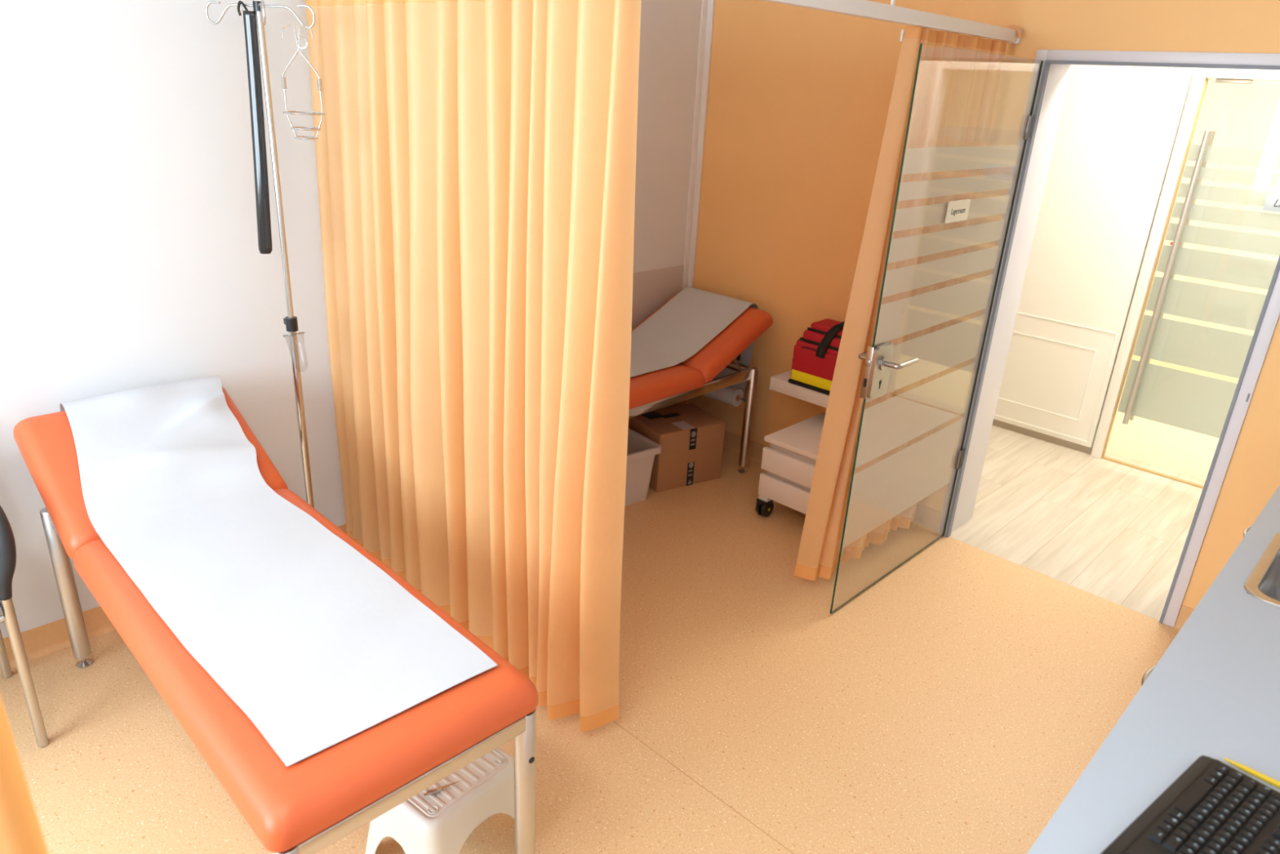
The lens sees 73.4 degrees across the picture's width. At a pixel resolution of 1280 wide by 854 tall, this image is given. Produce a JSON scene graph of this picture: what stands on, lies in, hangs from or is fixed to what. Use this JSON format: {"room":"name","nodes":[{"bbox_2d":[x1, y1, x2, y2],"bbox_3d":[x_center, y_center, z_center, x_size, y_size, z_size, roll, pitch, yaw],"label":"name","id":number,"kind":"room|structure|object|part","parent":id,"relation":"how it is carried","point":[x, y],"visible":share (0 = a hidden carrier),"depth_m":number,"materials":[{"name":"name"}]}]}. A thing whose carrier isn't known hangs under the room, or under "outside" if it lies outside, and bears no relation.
{"room":"examination room","nodes":[
{"label":"examination room","id":0,"kind":"room"},
{"bbox_2d":[0,0,702,638],"bbox_3d":[-1.710,-0.575,2.607,0.100,2.650,5.620,22,29,39],"label":"wall","id":1,"kind":"structure","parent":0,"point":[131,257],"depth_m":2.72,"materials":[{"name":"white paint"}]},
{"bbox_2d":[0,523,346,671],"bbox_3d":[-1.690,0.610,3.087,0.020,0.100,5.500,22,29,39],"label":"baseboard","id":2,"kind":"structure","parent":1,"relation":"attached to","point":[47,638],"depth_m":2.85,"materials":[{"name":"plastic"}]},
{"bbox_2d":[631,265,684,329],"bbox_3d":[-0.475,-0.237,4.074,0.006,0.855,1.970,22,29,39],"label":"trim","id":3,"kind":"structure","parent":1,"relation":"attached to","point":[651,289],"depth_m":4.47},
{"bbox_2d":[0,354,1239,853],"bbox_3d":[1.150,0.811,3.245,5.200,0.100,9.820,22,29,39],"label":"floor","id":4,"kind":"structure","parent":0,"point":[954,704],"depth_m":2.84,"materials":[{"name":"plastic"}]},
{"bbox_2d":[0,505,48,746],"bbox_3d":[-2.013,0.503,2.264,0.472,0.876,0.604,22,29,39],"label":"chair","id":5,"kind":"object","parent":4,"relation":"on","point":[7,544],"visible":1,"depth_m":2.31,"materials":[{"name":"metal"}]},
{"bbox_3d":[-1.873,0.568,2.143,0.020,0.020,0.500,22,29,39],"label":"cross rail","id":6,"kind":"part","parent":5,"relation":"part of","materials":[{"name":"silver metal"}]},
{"bbox_3d":[-1.982,0.397,2.565,0.071,0.850,0.025,22,29,39],"label":"leg","id":7,"kind":"part","parent":5,"relation":"part of","materials":[{"name":"metal"}]},
{"bbox_3d":[-1.804,0.271,2.364,0.438,0.260,0.068,22,29,39],"label":"armrest","id":8,"kind":"part","parent":5,"relation":"part of","materials":[{"name":"grey plastic"}]},
{"bbox_3d":[-1.684,0.601,2.351,0.041,0.661,0.057,22,29,39],"label":"leg","id":9,"kind":"part","parent":5,"relation":"part of","materials":[{"name":"metal"}]},
{"bbox_2d":[204,0,315,507],"bbox_3d":[-1.163,-0.320,2.904,0.341,2.012,0.254,22,29,39],"label":"stand","id":10,"kind":"object","parent":4,"relation":"on","point":[291,322],"visible":0.77,"depth_m":2.76,"materials":[{"name":"silver metal"}]},
{"bbox_2d":[236,0,272,253],"bbox_3d":[-1.186,-0.906,2.656,0.070,0.742,0.026,11,23,19],"label":"shoehorn","id":11,"kind":"object","parent":10,"relation":"hanging from","point":[256,108],"visible":1,"depth_m":2.65,"materials":[{"name":"black plastic"}]},
{"bbox_2d":[280,24,325,139],"bbox_3d":[-0.983,-1.000,2.497,0.119,0.308,0.119,22,29,39],"label":"holder","id":12,"kind":"object","parent":10,"relation":"hanging from","point":[283,80],"visible":1,"depth_m":2.50,"materials":[{"name":"silver metal"}]},
{"bbox_2d":[13,386,537,853],"bbox_3d":[-1.047,0.555,2.311,0.602,0.847,1.764,-18,30,-42],"label":"couch","id":13,"kind":"object","parent":4,"relation":"on","point":[305,806],"visible":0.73,"depth_m":1.78,"materials":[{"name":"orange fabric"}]},
{"bbox_3d":[-1.796,0.494,2.689,0.049,0.530,0.049,-18,30,-42],"label":"leg","id":14,"kind":"part","parent":13,"relation":"part of","materials":[{"name":"metal"}]},
{"bbox_2d":[59,376,497,766],"bbox_3d":[-1.043,0.215,2.241,1.687,0.223,0.548,22,29,39],"label":"paper sheet","id":15,"kind":"object","parent":13,"relation":"on","point":[317,644],"visible":1,"depth_m":2.14,"materials":[{"name":"white paper"}]},
{"bbox_3d":[-0.644,0.986,1.628,0.049,0.530,0.049,-18,30,-42],"label":"leg","id":16,"kind":"part","parent":13,"relation":"part of","materials":[{"name":"metal"}]},
{"bbox_3d":[-1.015,0.459,2.243,0.544,0.054,1.672,-18,30,-42],"label":"frame","id":17,"kind":"part","parent":13,"relation":"part of","materials":[{"name":"silver metal"}]},
{"bbox_3d":[-0.865,0.458,2.082,0.602,0.083,1.263,-18,30,-42],"label":"mattress","id":18,"kind":"part","parent":13,"relation":"part of","materials":[{"name":"orange fabric"}]},
{"bbox_3d":[-0.266,0.864,1.982,0.049,0.530,0.049,-18,30,-42],"label":"leg","id":19,"kind":"part","parent":13,"relation":"part of","materials":[{"name":"metal"}]},
{"bbox_2d":[364,746,514,853],"bbox_3d":[-0.480,0.964,2.171,0.300,0.253,0.372,19,27,34],"label":"step stool","id":20,"kind":"object","parent":4,"relation":"on","point":[441,822],"visible":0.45,"depth_m":2.05,"materials":[{"name":"white plastic"}]},
{"bbox_3d":[-0.484,0.895,2.008,0.025,0.003,0.025,5,22,4],"label":"corner moulding","id":21,"kind":"part","parent":20,"relation":"part of","materials":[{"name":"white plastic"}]},
{"bbox_2d":[423,780,460,795],"bbox_3d":[-0.474,0.866,2.063,0.092,0.008,0.013,-10,26,-30],"label":"clip","id":22,"kind":"object","parent":20,"relation":"on","point":[438,788],"visible":1,"depth_m":2.05,"materials":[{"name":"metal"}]},
{"bbox_3d":[-0.474,0.852,2.126,0.189,0.005,0.250,19,27,34],"label":"plate","id":23,"kind":"part","parent":20,"relation":"part of","materials":[{"name":"white plastic"}]},
{"bbox_3d":[-0.354,0.840,2.161,0.025,0.003,0.025,5,22,4],"label":"corner moulding","id":24,"kind":"part","parent":20,"relation":"part of","materials":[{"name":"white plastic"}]},
{"bbox_2d":[624,427,661,506],"bbox_3d":[-0.203,0.216,4.025,0.522,0.280,0.347,-14,27,-36],"label":"crate","id":25,"kind":"object","parent":4,"relation":"on","point":[642,451],"visible":0.27,"depth_m":4.02,"materials":[{"name":"grey plastic"}]},
{"bbox_2d":[662,400,686,408],"bbox_3d":[0.049,-0.028,4.612,0.178,0.320,0.390,22,29,39],"label":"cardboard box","id":26,"kind":"object","parent":4,"relation":"on","point":[682,402],"visible":0.02,"depth_m":4.61,"materials":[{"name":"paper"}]},
{"bbox_2d":[628,403,725,492],"bbox_3d":[0.176,0.097,4.338,0.386,0.306,0.302,-10,26,-30],"label":"cardboard box","id":27,"kind":"object","parent":4,"relation":"on","point":[691,438],"visible":0.92,"depth_m":4.22,"materials":[{"name":"cardboard"}]},
{"bbox_2d":[628,292,773,473],"bbox_3d":[-0.184,-0.053,3.938,0.602,0.847,1.764,22,29,39],"label":"couch","id":28,"kind":"object","parent":4,"relation":"on","point":[693,377],"visible":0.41,"depth_m":4.01,"materials":[{"name":"orange leather"}]},
{"bbox_3d":[-0.347,-0.167,3.701,0.602,0.083,1.263,22,29,39],"label":"mattress","id":29,"kind":"part","parent":28,"relation":"part of","materials":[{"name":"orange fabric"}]},
{"bbox_3d":[-0.205,-0.152,3.869,0.544,0.054,1.672,22,29,39],"label":"frame","id":30,"kind":"part","parent":28,"relation":"part of","materials":[{"name":"silver metal"}]},
{"bbox_2d":[630,286,758,406],"bbox_3d":[-0.123,-0.254,3.959,0.440,0.526,1.577,22,29,39],"label":"paper sheet","id":31,"kind":"object","parent":28,"relation":"on","point":[689,321],"visible":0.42,"depth_m":4.22,"materials":[{"name":"white paper"}]},
{"bbox_3d":[0.549,-0.046,4.349,0.049,0.530,0.049,22,29,39],"label":"leg","id":32,"kind":"part","parent":28,"relation":"part of","materials":[{"name":"metal"}]},
{"bbox_2d":[755,412,826,516],"bbox_3d":[0.890,0.245,3.942,0.504,0.400,0.532,22,29,39],"label":"trolley","id":33,"kind":"object","parent":4,"relation":"on","point":[789,461],"visible":0.28,"depth_m":3.85,"materials":[{"name":"laminate"}]},
{"bbox_3d":[0.893,0.279,3.960,0.498,0.105,0.480,22,29,39],"label":"drawer","id":34,"kind":"part","parent":33,"relation":"part of","materials":[{"name":"laminate"}]},
{"bbox_3d":[0.899,0.158,3.912,0.498,0.105,0.480,22,29,39],"label":"drawer","id":35,"kind":"part","parent":33,"relation":"part of","materials":[{"name":"laminate"}]},
{"bbox_3d":[-0.787,1.620,-0.312,0.682,0.862,1.580,22,29,39],"label":"base cabinet","id":36,"kind":"object","parent":4,"relation":"on","visible":0},
{"bbox_2d":[1026,484,1279,853],"bbox_3d":[0.583,0.759,0.806,0.649,0.038,5.488,22,29,39],"label":"countertop","id":37,"kind":"structure","parent":36,"relation":"on","point":[1214,692],"depth_m":1.47,"materials":[{"name":"white laminate"}]},
{"bbox_2d":[1100,755,1279,853],"bbox_3d":[0.767,0.579,1.184,0.423,0.030,0.150,-13,27,-35],"label":"keyboard","id":38,"kind":"object","parent":37,"relation":"on","point":[1213,806],"visible":1,"depth_m":1.22,"materials":[{"name":"black plastic"}]},
{"bbox_2d":[1223,757,1279,787],"bbox_3d":[0.979,0.547,1.317,0.010,0.011,0.147,-18,30,-42],"label":"ballpoint pen","id":39,"kind":"object","parent":37,"relation":"on","point":[1276,783],"visible":1,"depth_m":1.33,"materials":[{"name":"yellow plastic"}]},
{"bbox_2d":[1243,533,1279,606],"bbox_3d":[1.590,0.437,1.887,0.430,0.154,0.432,22,29,39],"label":"sink","id":40,"kind":"object","parent":37,"relation":"in","point":[1263,583],"visible":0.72,"depth_m":1.98,"materials":[{"name":"metal"}]},
{"bbox_3d":[1.590,0.438,1.887,0.382,0.150,0.384,22,29,39],"label":"bowl","id":41,"kind":"part","parent":40,"relation":"part of","materials":[{"name":"metal"}]},
{"bbox_2d":[686,0,1279,608],"bbox_3d":[1.606,-0.740,3.471,3.650,2.650,0.250,22,29,39],"label":"wall","id":42,"kind":"structure","parent":0,"point":[799,98],"depth_m":3.87,"materials":[{"name":"paint"}]},
{"bbox_2d":[682,0,715,289],"bbox_3d":[0.285,-1.254,4.431,0.042,2.550,0.050,22,29,39],"label":"trim","id":43,"kind":"structure","parent":42,"relation":"attached to","point":[708,6],"depth_m":4.35,"materials":[{"name":"white paint"}]},
{"bbox_2d":[768,370,829,408],"bbox_3d":[0.962,-0.130,4.003,0.724,0.064,0.212,22,29,39],"label":"wall shelf","id":44,"kind":"object","parent":42,"relation":"attached to","point":[779,383],"visible":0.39,"depth_m":4.07,"materials":[{"name":"laminate"}]},
{"bbox_2d":[787,318,844,395],"bbox_3d":[0.935,-0.326,3.948,0.471,0.336,0.209,22,29,39],"label":"bag","id":45,"kind":"object","parent":44,"relation":"on","point":[815,356],"visible":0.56,"depth_m":3.95,"materials":[{"name":"red fabric"}]},
{"bbox_3d":[0.954,-0.380,3.930,0.402,0.072,0.170,22,29,39],"label":"lid","id":46,"kind":"part","parent":45,"relation":"part of","materials":[{"name":"red fabric"}]},
{"bbox_2d":[723,430,942,533],"bbox_3d":[0.798,0.205,4.431,1.598,0.100,0.020,22,29,39],"label":"baseboard","id":47,"kind":"structure","parent":42,"relation":"attached to","point":[926,517],"depth_m":4.53,"materials":[{"name":"plastic"}]},
{"bbox_2d":[830,43,1043,613],"bbox_3d":[1.105,-0.320,3.221,0.167,1.988,0.959,22,29,39],"label":"door","id":48,"kind":"structure","parent":42,"relation":"in","point":[883,490],"depth_m":3.18,"materials":[{"name":"clear glass"}]},
{"bbox_3d":[0.822,-0.252,3.012,0.066,0.018,0.134,22,29,39],"label":"lever handle","id":49,"kind":"part","parent":48,"relation":"part of","materials":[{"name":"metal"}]},
{"bbox_3d":[0.808,-0.199,2.959,0.014,0.184,0.116,22,29,39],"label":"lock plate","id":50,"kind":"part","parent":48,"relation":"part of","materials":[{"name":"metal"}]},
{"bbox_3d":[0.824,-0.193,2.945,0.014,0.184,0.116,22,29,39],"label":"lock plate","id":51,"kind":"part","parent":48,"relation":"part of","materials":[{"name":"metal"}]},
{"bbox_3d":[0.894,-0.222,2.948,0.066,0.018,0.134,22,29,39],"label":"lever handle","id":52,"kind":"part","parent":48,"relation":"part of","materials":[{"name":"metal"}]},
{"bbox_2d":[937,49,1279,626],"bbox_3d":[1.861,-0.342,3.343,0.977,2.036,0.278,22,29,39],"label":"door frame","id":53,"kind":"structure","parent":42,"relation":"attached to","point":[1057,64],"depth_m":3.33,"materials":[{"name":"grey paint"}]},
{"bbox_2d":[1173,604,1194,631],"bbox_3d":[2.374,0.856,3.035,0.855,0.100,0.020,22,29,39],"label":"baseboard","id":54,"kind":"structure","parent":42,"relation":"attached to","point":[1185,611],"depth_m":3.30,"materials":[{"name":"plastic"}]},
{"bbox_2d":[1071,64,1195,450],"bbox_3d":[2.872,-1.019,4.337,5.200,2.650,0.120,22,29,39],"label":"wall","id":55,"kind":"structure","parent":0,"point":[1074,67],"depth_m":4.36,"materials":[{"name":"white paint"}]},
{"bbox_2d":[992,70,1193,453],"bbox_3d":[2.316,-0.909,4.830,0.885,2.020,0.038,22,29,39],"label":"door","id":56,"kind":"structure","parent":55,"relation":"in","point":[1117,133],"depth_m":4.67,"materials":[{"name":"white paint"}]},
{"bbox_3d":[2.272,-0.333,5.049,0.845,0.645,0.005,22,29,39],"label":"panel moulding","id":57,"kind":"part","parent":56,"relation":"part of","materials":[{"name":"white paint"}]},
{"bbox_2d":[1090,67,1279,488],"bbox_3d":[3.035,-0.635,4.198,1.085,2.060,0.122,22,29,39],"label":"door","id":58,"kind":"structure","parent":55,"relation":"in","point":[1192,402],"depth_m":4.37,"materials":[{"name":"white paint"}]},
{"bbox_3d":[2.716,-0.729,4.446,0.029,1.525,0.056,22,29,39],"label":"bar handle","id":59,"kind":"part","parent":58,"relation":"part of","materials":[{"name":"metal"}]},
{"bbox_3d":[2.761,-0.744,4.490,0.029,1.525,0.056,22,29,39],"label":"bar handle","id":60,"kind":"part","parent":58,"relation":"part of","materials":[{"name":"metal"}]},
{"bbox_2d":[1141,665,1155,685],"bbox_3d":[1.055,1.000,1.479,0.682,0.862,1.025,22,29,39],"label":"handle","id":61,"kind":"object","parent":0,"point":[1148,671],"visible":0.13,"depth_m":1.76,"materials":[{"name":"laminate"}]},
{"bbox_2d":[1133,78,1279,352],"bbox_3d":[4.350,-1.115,4.777,3.900,2.650,2.580,22,29,39],"label":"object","id":62,"kind":"structure","parent":0,"point":[1244,116],"depth_m":6.24,"materials":[{"name":"beige paint"}]},
{"bbox_2d":[1243,524,1252,537],"bbox_3d":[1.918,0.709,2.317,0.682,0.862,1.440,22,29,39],"label":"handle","id":63,"kind":"object","parent":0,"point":[1247,528],"visible":0.12,"depth_m":2.39,"materials":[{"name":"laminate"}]},
{"bbox_3d":[1.470,-1.662,2.059,4.700,0.100,9.820,22,29,39],"label":"ceiling","id":64,"kind":"structure","parent":0,"visible":0},
{"bbox_2d":[760,0,1022,44],"bbox_3d":[0.160,-1.695,2.893,1.545,0.595,2.099,22,29,39],"label":"rail","id":65,"kind":"object","parent":64,"relation":"hanging from","point":[891,13],"visible":0.97,"depth_m":2.62,"materials":[{"name":"white metal"}]},
{"bbox_2d":[305,0,640,731],"bbox_3d":[-0.621,-0.248,2.680,1.538,2.011,0.163,22,29,39],"label":"curtain","id":66,"kind":"object","parent":65,"relation":"hanging from","point":[476,159],"visible":0.98,"depth_m":2.45,"materials":[{"name":"fabric"}]},
{"bbox_3d":[0.771,-1.516,2.475,0.012,0.551,0.012,22,29,39],"label":"hanger rod","id":67,"kind":"part","parent":65,"relation":"part of","materials":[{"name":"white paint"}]},
{"bbox_2d":[793,25,1021,580],"bbox_3d":[1.030,-0.441,3.287,0.890,2.056,0.109,-17,29,-40],"label":"curtain","id":68,"kind":"object","parent":65,"relation":"hanging from","point":[956,90],"visible":0.54,"depth_m":3.10,"materials":[{"name":"fabric"}]},
{"bbox_3d":[-0.701,-0.709,0.328,0.030,0.591,0.360,22,29,39],"label":"rail","id":69,"kind":"object","parent":64,"relation":"hanging from","visible":0},
{"bbox_2d":[0,695,48,853],"bbox_3d":[-0.674,0.523,0.756,0.265,2.006,0.316,22,29,39],"label":"curtain","id":70,"kind":"object","parent":69,"relation":"hanging from","point":[20,831],"visible":1,"depth_m":0.74,"materials":[{"name":"orange fabric"}]}
]}

